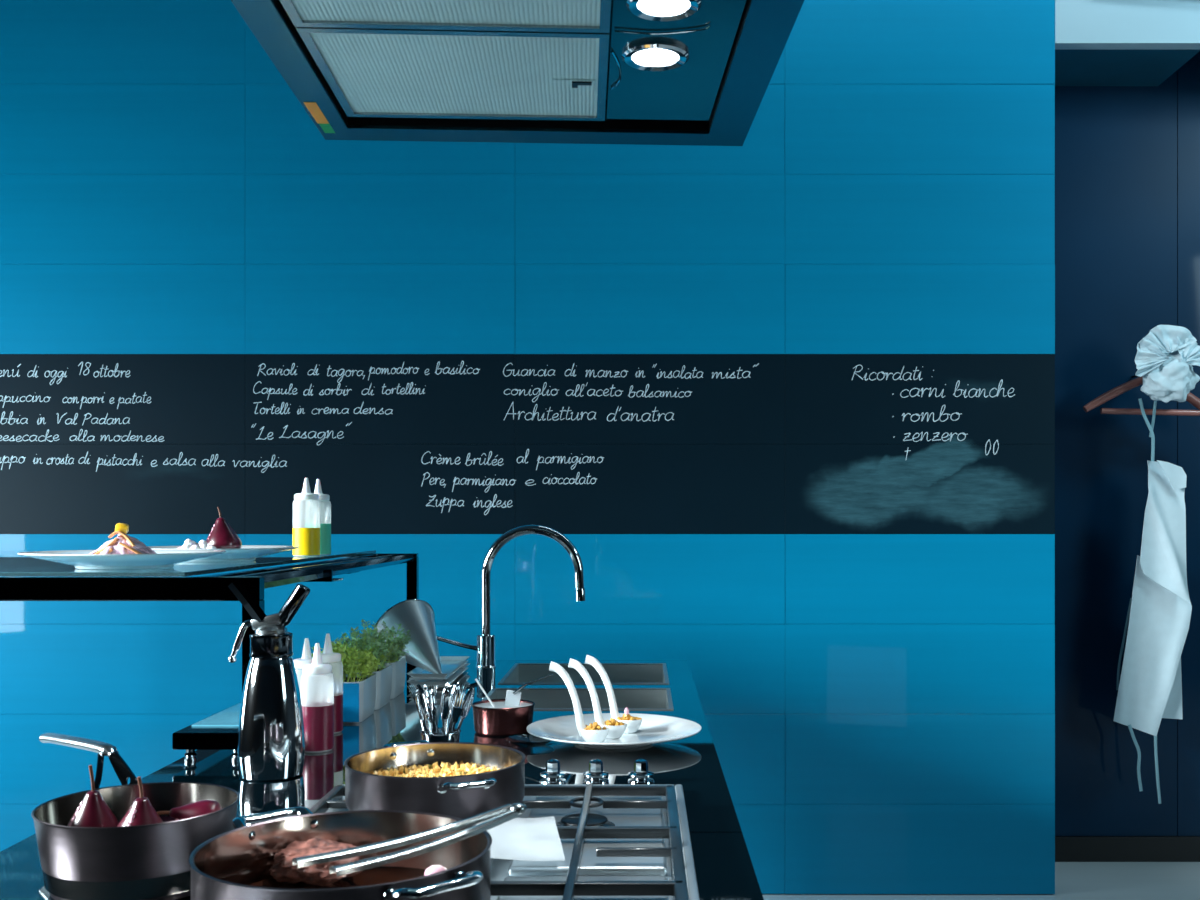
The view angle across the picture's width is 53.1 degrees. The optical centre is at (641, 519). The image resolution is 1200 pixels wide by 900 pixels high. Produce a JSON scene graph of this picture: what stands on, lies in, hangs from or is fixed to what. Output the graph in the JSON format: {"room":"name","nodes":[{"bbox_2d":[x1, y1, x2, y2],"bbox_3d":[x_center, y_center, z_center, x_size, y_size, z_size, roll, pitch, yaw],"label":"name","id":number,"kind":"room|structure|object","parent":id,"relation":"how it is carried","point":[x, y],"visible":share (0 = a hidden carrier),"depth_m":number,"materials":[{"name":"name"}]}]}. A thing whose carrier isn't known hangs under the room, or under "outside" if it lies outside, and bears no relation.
{"room":"restaurant kitchen","nodes":[
{"label":"restaurant kitchen","id":0,"kind":"room"},
{"bbox_2d":[0,0,1054,893],"bbox_3d":[-2.452,-0.452,4.429,7.897,3.616,0.163,0,0,0],"label":"wall","id":1,"kind":"structure","parent":0,"point":[783,399],"depth_m":4.35,"materials":[{"name":"blue tile"}]},
{"bbox_2d":[762,862,1199,899],"bbox_3d":[-0.200,1.410,1.000,12.400,0.100,8.400,0,0,0],"label":"floor","id":2,"kind":"structure","parent":0,"point":[1073,880],"depth_m":4.45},
{"bbox_2d":[0,660,763,899],"bbox_3d":[-0.347,0.875,2.018,0.970,0.969,3.336,0,0,0],"label":"kitchen island","id":3,"kind":"object","parent":2,"relation":"on","point":[724,869],"depth_m":2.05,"materials":[{"name":"black stone"}]},
{"bbox_2d":[0,832,763,899],"bbox_3d":[-0.347,0.445,1.001,0.970,0.030,1.302,0,0,0],"label":"island countertop","id":4,"kind":"structure","parent":3,"relation":"on","point":[724,869],"depth_m":1.47,"materials":[{"name":"black glass"}]},
{"bbox_2d":[141,660,741,831],"bbox_3d":[-0.347,0.445,2.671,0.970,0.030,2.031,0,0,0],"label":"island countertop","id":5,"kind":"structure","parent":3,"relation":"on","point":[692,762],"depth_m":2.17,"materials":[{"name":"black glass"}]},
{"bbox_2d":[31,733,239,899],"bbox_3d":[-0.720,0.362,1.512,0.543,0.135,0.227,0,0,37],"label":"saucepan","id":6,"kind":"object","parent":5,"relation":"on","point":[148,861],"visible":0.9,"depth_m":1.34,"materials":[{"name":"metal"}]},
{"bbox_2d":[118,816,175,822],"bbox_3d":[-0.594,0.378,1.417,0.207,0.005,0.207,0,0,0],"label":"syrup","id":7,"kind":"object","parent":6,"relation":"in","point":[164,818],"visible":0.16,"depth_m":1.50,"materials":[{"name":"red liquid"}]},
{"bbox_2d":[67,765,118,826],"bbox_3d":[-0.654,0.341,1.428,0.060,0.101,0.060,0,0,21],"label":"pear","id":8,"kind":"object","parent":7,"relation":"on","point":[93,811],"visible":0.59,"depth_m":1.41,"materials":[{"name":"red food"}]},
{"bbox_2d":[117,776,162,826],"bbox_3d":[-0.591,0.348,1.415,0.062,0.092,0.062,0,0,21],"label":"pear","id":9,"kind":"object","parent":7,"relation":"on","point":[141,812],"visible":0.44,"depth_m":1.40,"materials":[{"name":"red food"}]},
{"bbox_2d":[157,800,221,819],"bbox_3d":[-0.541,0.355,1.432,0.076,0.040,0.040,0,0,-13],"label":"pear","id":10,"kind":"object","parent":7,"relation":"on","point":[202,807],"visible":0.58,"depth_m":1.42,"materials":[{"name":"red food"}]},
{"bbox_2d":[0,550,418,761],"bbox_3d":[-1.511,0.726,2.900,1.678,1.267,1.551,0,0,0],"label":"shelf","id":11,"kind":"object","parent":5,"relation":"on","point":[22,578],"visible":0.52,"depth_m":2.15,"materials":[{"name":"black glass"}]},
{"bbox_2d":[17,549,225,568],"bbox_3d":[-1.006,0.077,2.335,0.372,0.031,0.372,0,0,0],"label":"dinner plate","id":12,"kind":"object","parent":11,"relation":"on","point":[164,558],"visible":0.98,"depth_m":2.23,"materials":[{"name":"white ceramic"}]},
{"bbox_2d":[89,523,156,553],"bbox_3d":[-1.009,0.043,2.333,0.153,0.075,0.094,0,0,0],"label":"salad","id":13,"kind":"object","parent":12,"relation":"on","point":[123,543],"visible":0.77,"depth_m":2.31,"materials":[{"name":"white food"}]},
{"bbox_2d":[147,545,298,561],"bbox_3d":[-0.975,0.077,2.740,0.370,0.031,0.370,0,0,0],"label":"dinner plate","id":14,"kind":"object","parent":11,"relation":"on","point":[247,552],"visible":0.62,"depth_m":2.66,"materials":[{"name":"white ceramic"}]},
{"bbox_2d":[181,539,216,548],"bbox_3d":[-0.988,0.064,2.677,0.076,0.045,0.044,0,0,15],"label":"dollop","id":15,"kind":"object","parent":14,"relation":"on","point":[188,544],"visible":0.42,"depth_m":2.67,"materials":[{"name":"white food"}]},
{"bbox_2d":[206,507,241,548],"bbox_3d":[-0.957,0.026,2.745,0.080,0.113,0.080,0,0,19],"label":"pear","id":16,"kind":"object","parent":14,"relation":"on","point":[222,535],"visible":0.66,"depth_m":2.72,"materials":[{"name":"red food"}]},
{"bbox_2d":[293,478,319,555],"bbox_3d":[-0.853,-0.008,3.050,0.068,0.200,0.068,0,0,0],"label":"squeeze bottle","id":17,"kind":"object","parent":11,"relation":"on","point":[307,539],"visible":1,"depth_m":3.02,"materials":[{"name":"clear plastic"}]},
{"bbox_2d":[305,479,330,554],"bbox_3d":[-0.850,-0.008,3.150,0.066,0.200,0.066,0,0,0],"label":"squeeze bottle","id":18,"kind":"object","parent":11,"relation":"on","point":[325,529],"visible":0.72,"depth_m":3.13,"materials":[{"name":"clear plastic"}]},
{"bbox_2d":[228,578,309,780],"bbox_3d":[-0.625,0.263,2.020,0.110,0.332,0.110,0,0,42],"label":"cream siphon","id":19,"kind":"object","parent":5,"relation":"on","point":[271,739],"visible":1,"depth_m":1.99,"materials":[{"name":"silver metal"}]},
{"bbox_2d":[293,638,312,668],"bbox_3d":[-0.652,0.330,2.335,0.060,0.200,0.060,0,0,0],"label":"squeeze bottle","id":20,"kind":"object","parent":5,"relation":"on","point":[306,658],"visible":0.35,"depth_m":2.33,"materials":[{"name":"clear plastic"}]},
{"bbox_2d":[302,643,333,752],"bbox_3d":[-0.606,0.330,2.240,0.060,0.200,0.060,0,0,0],"label":"squeeze bottle","id":21,"kind":"object","parent":5,"relation":"on","point":[318,717],"visible":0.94,"depth_m":2.22,"materials":[{"name":"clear plastic"}]},
{"bbox_2d":[313,633,342,732],"bbox_3d":[-0.636,0.330,2.430,0.060,0.200,0.060,0,0,0],"label":"squeeze bottle","id":22,"kind":"object","parent":5,"relation":"on","point":[328,656],"visible":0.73,"depth_m":2.42,"materials":[{"name":"clear plastic"}]},
{"bbox_2d":[308,673,375,722],"bbox_3d":[-0.650,0.386,2.609,0.118,0.088,0.160,0,0,0],"label":"planter box","id":23,"kind":"object","parent":5,"relation":"on","point":[359,697],"visible":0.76,"depth_m":2.53,"materials":[{"name":"grey ceramic"}]},
{"bbox_2d":[310,641,385,681],"bbox_3d":[-0.649,0.306,2.609,0.184,0.093,0.161,0,0,0],"label":"herb plant","id":24,"kind":"object","parent":23,"relation":"on","point":[370,664],"visible":0.7,"depth_m":2.59,"materials":[{"name":"green plant"}]},
{"bbox_2d":[338,664,391,709],"bbox_3d":[-0.650,0.386,2.780,0.118,0.088,0.158,0,0,0],"label":"planter box","id":25,"kind":"object","parent":5,"relation":"on","point":[384,676],"visible":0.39,"depth_m":2.75,"materials":[{"name":"grey ceramic"}]},
{"bbox_2d":[331,627,397,671],"bbox_3d":[-0.652,0.299,2.784,0.181,0.106,0.160,0,0,0],"label":"herb plant","id":26,"kind":"object","parent":25,"relation":"on","point":[365,641],"visible":0.34,"depth_m":2.76,"materials":[{"name":"green plant"}]},
{"bbox_2d":[379,656,405,698],"bbox_3d":[-0.650,0.386,2.945,0.118,0.088,0.158,0,0,0],"label":"planter box","id":27,"kind":"object","parent":5,"relation":"on","point":[398,667],"visible":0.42,"depth_m":2.92,"materials":[{"name":"grey ceramic"}]},
{"bbox_2d":[335,619,410,662],"bbox_3d":[-0.650,0.298,2.943,0.177,0.108,0.151,0,0,0],"label":"herb plant","id":28,"kind":"object","parent":27,"relation":"on","point":[401,643],"visible":0.44,"depth_m":2.95,"materials":[{"name":"green plant"}]},
{"bbox_2d":[407,663,469,687],"bbox_3d":[-0.545,0.420,3.245,0.108,0.019,0.392,0,0,0],"label":"serving tray","id":29,"kind":"object","parent":5,"relation":"on","point":[440,683],"visible":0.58,"depth_m":3.07,"materials":[{"name":"silver metal"}]},
{"bbox_2d":[407,656,469,679],"bbox_3d":[-0.545,0.400,3.245,0.108,0.019,0.392,0,0,0],"label":"serving tray","id":30,"kind":"object","parent":29,"relation":"on","point":[450,665],"visible":0.73,"depth_m":3.18,"materials":[{"name":"silver metal"}]},
{"bbox_2d":[373,599,441,673],"bbox_3d":[-0.621,0.305,3.150,0.169,0.192,0.224,0,0,-16],"label":"funnel","id":31,"kind":"object","parent":30,"relation":"on","point":[417,616],"visible":0.71,"depth_m":3.12,"materials":[{"name":"silver metal"}]},
{"bbox_2d":[419,728,460,742],"bbox_3d":[-0.370,0.408,2.200,0.076,0.043,0.076,0,0,0],"label":"cup","id":32,"kind":"object","parent":5,"relation":"on","point":[453,737],"visible":0.47,"depth_m":2.17,"materials":[{"name":"silver metal"}]},
{"bbox_2d":[407,684,424,732],"bbox_3d":[-0.410,0.356,2.199,0.037,0.109,0.019,0,0,19],"label":"fork","id":33,"kind":"object","parent":32,"relation":"in","point":[412,684],"visible":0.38,"depth_m":2.20,"materials":[{"name":"silver metal"}]},
{"bbox_2d":[416,689,427,733],"bbox_3d":[-0.397,0.361,2.175,0.033,0.111,0.009,0,0,-41],"label":"spoon","id":34,"kind":"object","parent":32,"relation":"in","point":[419,700],"visible":0.93,"depth_m":2.17,"materials":[{"name":"silver metal"}]},
{"bbox_2d":[416,684,430,733],"bbox_3d":[-0.397,0.354,2.193,0.031,0.111,0.010,0,0,-11],"label":"spoon","id":35,"kind":"object","parent":32,"relation":"in","point":[418,686],"visible":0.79,"depth_m":2.19,"materials":[{"name":"silver metal"}]},
{"bbox_2d":[424,685,431,724],"bbox_3d":[-0.394,0.362,2.225,0.008,0.112,0.029,0,0,-41],"label":"spoon","id":36,"kind":"object","parent":32,"relation":"in","point":[425,686],"visible":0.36,"depth_m":2.23,"materials":[{"name":"silver metal"}]},
{"bbox_2d":[423,689,432,733],"bbox_3d":[-0.396,0.362,2.213,0.034,0.111,0.009,0,0,25],"label":"spoon","id":37,"kind":"object","parent":32,"relation":"in","point":[423,689],"visible":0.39,"depth_m":2.21,"materials":[{"name":"silver metal"}]},
{"bbox_2d":[425,690,436,732],"bbox_3d":[-0.380,0.363,2.175,0.013,0.112,0.027,0,0,35],"label":"fork","id":38,"kind":"object","parent":32,"relation":"in","point":[428,708],"visible":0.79,"depth_m":2.17,"materials":[{"name":"silver metal"}]},
{"bbox_2d":[428,685,437,733],"bbox_3d":[-0.381,0.363,2.225,0.027,0.111,0.019,0,0,35],"label":"fork","id":39,"kind":"object","parent":32,"relation":"in","point":[430,685],"visible":0.35,"depth_m":2.23,"materials":[{"name":"silver metal"}]},
{"bbox_2d":[430,688,436,733],"bbox_3d":[-0.376,0.357,2.165,0.010,0.112,0.031,0,0,5],"label":"spoon","id":40,"kind":"object","parent":32,"relation":"in","point":[432,705],"visible":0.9,"depth_m":2.16,"materials":[{"name":"silver metal"}]},
{"bbox_2d":[440,687,449,733],"bbox_3d":[-0.360,0.358,2.177,0.013,0.113,0.025,0,0,-43],"label":"spoon","id":41,"kind":"object","parent":32,"relation":"in","point":[445,698],"visible":0.93,"depth_m":2.17,"materials":[{"name":"silver metal"}]},
{"bbox_2d":[445,684,452,733],"bbox_3d":[-0.358,0.361,2.222,0.010,0.112,0.026,0,0,38],"label":"spoon","id":42,"kind":"object","parent":32,"relation":"in","point":[450,687],"visible":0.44,"depth_m":2.22,"materials":[{"name":"silver metal"}]},
{"bbox_2d":[447,684,457,733],"bbox_3d":[-0.346,0.355,2.194,0.025,0.113,0.014,0,0,32],"label":"spoon","id":43,"kind":"object","parent":32,"relation":"in","point":[456,690],"visible":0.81,"depth_m":2.19,"materials":[{"name":"silver metal"}]},
{"bbox_2d":[449,681,459,721],"bbox_3d":[-0.347,0.354,2.207,0.024,0.113,0.010,0,0,-3],"label":"spoon","id":44,"kind":"object","parent":32,"relation":"in","point":[452,695],"visible":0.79,"depth_m":2.21,"materials":[{"name":"silver metal"}]},
{"bbox_2d":[451,693,465,732],"bbox_3d":[-0.335,0.365,2.175,0.044,0.109,0.017,0,0,44],"label":"fork","id":45,"kind":"object","parent":32,"relation":"in","point":[457,710],"visible":0.88,"depth_m":2.17,"materials":[{"name":"silver metal"}]},
{"bbox_2d":[458,683,467,706],"bbox_3d":[-0.343,0.358,2.234,0.011,0.110,0.043,0,0,44],"label":"fork","id":46,"kind":"object","parent":32,"relation":"in","point":[461,683],"visible":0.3,"depth_m":2.24,"materials":[{"name":"silver metal"}]},
{"bbox_2d":[456,686,474,731],"bbox_3d":[-0.328,0.358,2.203,0.042,0.108,0.010,0,0,-2],"label":"spoon","id":47,"kind":"object","parent":32,"relation":"in","point":[469,698],"visible":0.92,"depth_m":2.21,"materials":[{"name":"silver metal"}]},
{"bbox_2d":[472,699,534,735],"bbox_3d":[-0.282,0.401,2.440,0.128,0.057,0.128,0,0,0],"label":"copper saucepan","id":48,"kind":"object","parent":5,"relation":"on","point":[487,721],"visible":0.94,"depth_m":2.39,"materials":[{"name":"brown metal"}]},
{"bbox_2d":[475,701,531,707],"bbox_3d":[-0.282,0.381,2.440,0.119,0.006,0.119,0,0,0],"label":"sauce","id":49,"kind":"object","parent":48,"relation":"in","point":[488,704],"visible":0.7,"depth_m":2.44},
{"bbox_2d":[475,678,494,706],"bbox_3d":[-0.316,0.355,2.435,0.049,0.066,0.004,0,0,13],"label":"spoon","id":50,"kind":"object","parent":49,"relation":"in","point":[477,681],"visible":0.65,"depth_m":2.43,"materials":[{"name":"white wood"}]},
{"bbox_2d":[505,674,552,704],"bbox_3d":[-0.232,0.351,2.450,0.099,0.076,0.013,0,0,0],"label":"spatula","id":51,"kind":"object","parent":49,"relation":"in","point":[512,697],"visible":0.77,"depth_m":2.45,"materials":[{"name":"white plastic"}]},
{"bbox_2d":[310,783,699,899],"bbox_3d":[-0.205,0.411,1.450,0.539,0.036,0.900,0,0,0],"label":"gas hob","id":52,"kind":"object","parent":5,"relation":"in","point":[619,841],"visible":0.55,"depth_m":1.51,"materials":[{"name":"metal"}]},
{"bbox_2d":[189,806,491,899],"bbox_3d":[-0.290,0.355,1.182,0.294,0.075,0.307,0,0,0],"label":"saute pan","id":53,"kind":"object","parent":52,"relation":"on","point":[223,867],"visible":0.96,"depth_m":1.25,"materials":[{"name":"metal"}]},
{"bbox_2d":[249,866,425,888],"bbox_3d":[-0.292,0.383,1.180,0.277,0.006,0.277,0,0,0],"label":"sauce","id":54,"kind":"object","parent":53,"relation":"in","point":[381,874],"visible":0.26,"depth_m":1.27,"materials":[{"name":"brown liquid"}]},
{"bbox_2d":[269,838,362,885],"bbox_3d":[-0.341,0.360,1.262,0.101,0.048,0.071,0,0,0],"label":"steak","id":55,"kind":"object","parent":54,"relation":"on","point":[282,870],"visible":0.77,"depth_m":1.24,"materials":[{"name":"brown food"}]},
{"bbox_2d":[424,865,446,875],"bbox_3d":[-0.215,0.370,1.255,0.025,0.018,0.020,0,0,0],"label":"pink morsel","id":56,"kind":"object","parent":54,"relation":"on","point":[435,868],"visible":0.42,"depth_m":1.25,"materials":[{"name":"pink food"}]},
{"bbox_2d":[292,803,526,875],"bbox_3d":[-0.208,0.308,1.167,0.254,0.025,0.054,0,0,-41],"label":"tongs","id":57,"kind":"object","parent":53,"relation":"on","point":[500,815],"visible":1,"depth_m":1.16,"materials":[{"name":"metal"}]},
{"bbox_2d":[344,740,525,818],"bbox_3d":[-0.285,0.361,1.660,0.275,0.062,0.247,0,0,23],"label":"saute pan","id":58,"kind":"object","parent":52,"relation":"on","point":[461,796],"visible":0.93,"depth_m":1.58,"materials":[{"name":"metal"}]},
{"bbox_2d":[373,762,499,776],"bbox_3d":[-0.285,0.371,1.660,0.235,0.033,0.235,0,0,0],"label":"food","id":59,"kind":"object","parent":58,"relation":"in","point":[465,769],"visible":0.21,"depth_m":1.73,"materials":[{"name":"yellow food"}]},
{"bbox_2d":[478,816,564,860],"bbox_3d":[-0.149,0.387,1.464,0.125,0.004,0.208,0,0,0],"label":"paper napkin","id":60,"kind":"object","parent":52,"relation":"on","point":[526,839],"visible":0.7,"depth_m":1.45,"materials":[{"name":"white paper"}]},
{"bbox_2d":[437,525,585,666],"bbox_3d":[-0.384,0.222,3.533,0.438,0.416,0.066,0,0,0],"label":"faucet","id":61,"kind":"object","parent":5,"relation":"on","point":[485,647],"visible":1,"depth_m":3.52,"materials":[{"name":"silver metal"}]},
{"bbox_2d":[505,734,550,746],"bbox_3d":[-0.215,0.424,2.300,0.094,0.011,0.094,0,0,0],"label":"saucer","id":62,"kind":"object","parent":5,"relation":"on","point":[522,740],"visible":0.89,"depth_m":2.32,"materials":[{"name":"black ceramic"}]},
{"bbox_2d":[483,688,673,709],"bbox_3d":[-0.154,0.529,2.885,0.451,0.202,0.341,0,0,0],"label":"sink basin","id":63,"kind":"object","parent":5,"relation":"in","point":[543,699],"visible":0.2,"depth_m":3.05,"materials":[{"name":"metal"}]},
{"bbox_2d":[498,663,668,683],"bbox_3d":[-0.153,0.529,3.365,0.449,0.202,0.441,0,0,0],"label":"sink basin","id":64,"kind":"object","parent":5,"relation":"in","point":[520,673],"visible":0.2,"depth_m":3.58,"materials":[{"name":"metal"}]},
{"bbox_2d":[527,713,700,748],"bbox_3d":[-0.054,0.415,2.325,0.338,0.029,0.338,0,0,0],"label":"dinner plate","id":65,"kind":"object","parent":5,"relation":"on","point":[653,729],"visible":0.85,"depth_m":2.35,"materials":[{"name":"white ceramic"}]},
{"bbox_2d":[549,661,609,742],"bbox_3d":[-0.118,0.342,2.255,0.114,0.154,0.046,0,0,0],"label":"spoon","id":66,"kind":"object","parent":65,"relation":"on","point":[587,735],"visible":0.92,"depth_m":2.25,"materials":[{"name":"white ceramic"}]},
{"bbox_2d":[579,726,609,742],"bbox_3d":[-0.090,0.405,2.255,0.058,0.028,0.046,0,0,0],"label":"bowl","id":67,"kind":"object","parent":66,"relation":"on","point":[588,735],"depth_m":2.24,"materials":[{"name":"white ceramic"}]},
{"bbox_2d":[584,722,605,733],"bbox_3d":[-0.094,0.390,2.259,0.044,0.021,0.040,0,0,26],"label":"nuts","id":68,"kind":"object","parent":66,"relation":"in","point":[594,726],"visible":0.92,"depth_m":2.25,"materials":[{"name":"yellow food"}]},
{"bbox_2d":[568,658,626,738],"bbox_3d":[-0.085,0.342,2.305,0.114,0.154,0.046,0,0,0],"label":"spoon","id":69,"kind":"object","parent":65,"relation":"on","point":[615,732],"visible":0.84,"depth_m":2.30,"materials":[{"name":"white ceramic"}]},
{"bbox_2d":[598,722,626,738],"bbox_3d":[-0.057,0.405,2.305,0.058,0.028,0.046,0,0,0],"label":"bowl","id":70,"kind":"object","parent":69,"relation":"on","point":[615,732],"depth_m":2.29,"materials":[{"name":"white ceramic"}]},
{"bbox_2d":[605,718,623,725],"bbox_3d":[-0.056,0.391,2.304,0.042,0.022,0.045,0,0,-39],"label":"nuts","id":71,"kind":"object","parent":69,"relation":"in","point":[612,722],"visible":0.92,"depth_m":2.30,"materials":[{"name":"yellow food"}]},
{"bbox_2d":[585,655,641,732],"bbox_3d":[-0.056,0.342,2.365,0.114,0.154,0.046,0,0,0],"label":"spoon","id":72,"kind":"object","parent":65,"relation":"on","point":[632,725],"visible":0.76,"depth_m":2.36,"materials":[{"name":"white ceramic"}]},
{"bbox_2d":[616,714,641,719],"bbox_3d":[-0.026,0.391,2.364,0.038,0.022,0.043,0,0,43],"label":"nuts","id":73,"kind":"object","parent":72,"relation":"in","point":[625,717],"visible":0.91,"depth_m":2.36,"materials":[{"name":"yellow food"}]},
{"bbox_2d":[624,707,628,714],"bbox_3d":[-0.030,0.377,2.362,0.010,0.017,0.008,0,0,0],"label":"nut","id":74,"kind":"object","parent":73,"relation":"on","point":[626,711],"visible":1,"depth_m":2.36,"materials":[{"name":"pink food"}]},
{"bbox_2d":[617,717,641,732],"bbox_3d":[-0.028,0.405,2.365,0.058,0.028,0.046,0,0,0],"label":"bowl","id":75,"kind":"object","parent":72,"relation":"on","point":[632,725],"depth_m":2.35,"materials":[{"name":"white ceramic"}]},
{"bbox_2d":[1055,50,1199,85],"bbox_3d":[1.778,-1.994,4.598,0.559,0.531,0.375,0,0,0],"label":"ceiling","id":76,"kind":"structure","parent":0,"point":[1072,67],"depth_m":4.58,"materials":[{"name":"paint"}]},
{"bbox_2d":[1055,51,1199,835],"bbox_3d":[3.748,-0.450,4.845,4.503,3.620,0.120,0,0,0],"label":"wall niche","id":77,"kind":"object","parent":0,"point":[1127,158],"visible":0.4,"depth_m":4.79,"materials":[{"name":"blue paint"}]},
{"bbox_2d":[1055,836,1199,861],"bbox_3d":[3.749,1.310,4.779,4.502,0.100,0.012,0,0,0],"label":"baseboard","id":78,"kind":"structure","parent":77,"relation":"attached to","point":[1067,848],"depth_m":4.77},
{"bbox_3d":[1.956,-0.579,4.692,0.010,0.029,0.184,0,0,0],"label":"wall hook","id":79,"kind":"object","parent":77,"relation":"attached to","visible":0},
{"bbox_2d":[1083,376,1199,415],"bbox_3d":[1.958,-0.500,4.620,0.518,0.222,0.034,0,0,0],"label":"hanger","id":80,"kind":"object","parent":79,"relation":"hanging from","point":[1192,399],"visible":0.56,"depth_m":4.61,"materials":[{"name":"red wood"}]},
{"bbox_2d":[1113,398,1191,803],"bbox_3d":[1.956,0.311,4.596,0.301,1.550,0.095,0,0,0],"label":"apron","id":81,"kind":"object","parent":80,"relation":"hanging from","point":[1149,688],"visible":1,"depth_m":4.59,"materials":[{"name":"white fabric"}]},
{"bbox_2d":[1135,325,1199,402],"bbox_3d":[1.986,-0.590,4.546,0.266,0.293,0.128,0,0,0],"label":"hat","id":82,"kind":"object","parent":80,"relation":"hanging from","point":[1165,357],"visible":1,"depth_m":4.50,"materials":[{"name":"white fabric"}]},
{"bbox_2d":[1055,0,1199,49],"bbox_3d":[3.749,-1.994,4.380,4.502,0.531,0.060,0,0,0],"label":"wall","id":83,"kind":"structure","parent":0,"point":[1079,24],"depth_m":4.35,"materials":[{"name":"paint"}]},
{"bbox_3d":[-0.200,-2.310,1.000,12.400,0.100,8.400,0,0,0],"label":"ceiling","id":84,"kind":"structure","parent":0,"visible":0},
{"bbox_2d":[231,0,803,145],"bbox_3d":[-0.170,-1.467,1.716,0.750,1.576,0.900,0,0,-3],"label":"extractor hood","id":85,"kind":"object","parent":84,"relation":"hanging from","point":[629,72],"visible":1,"depth_m":1.82,"materials":[{"name":"metal"}]},
{"bbox_2d":[607,0,745,120],"bbox_3d":[0.045,-0.696,1.714,0.177,0.008,0.723,0,0,-3],"label":"panel","id":86,"kind":"object","parent":85,"relation":"on","point":[670,59],"depth_m":1.80,"materials":[{"name":"silver metal"}]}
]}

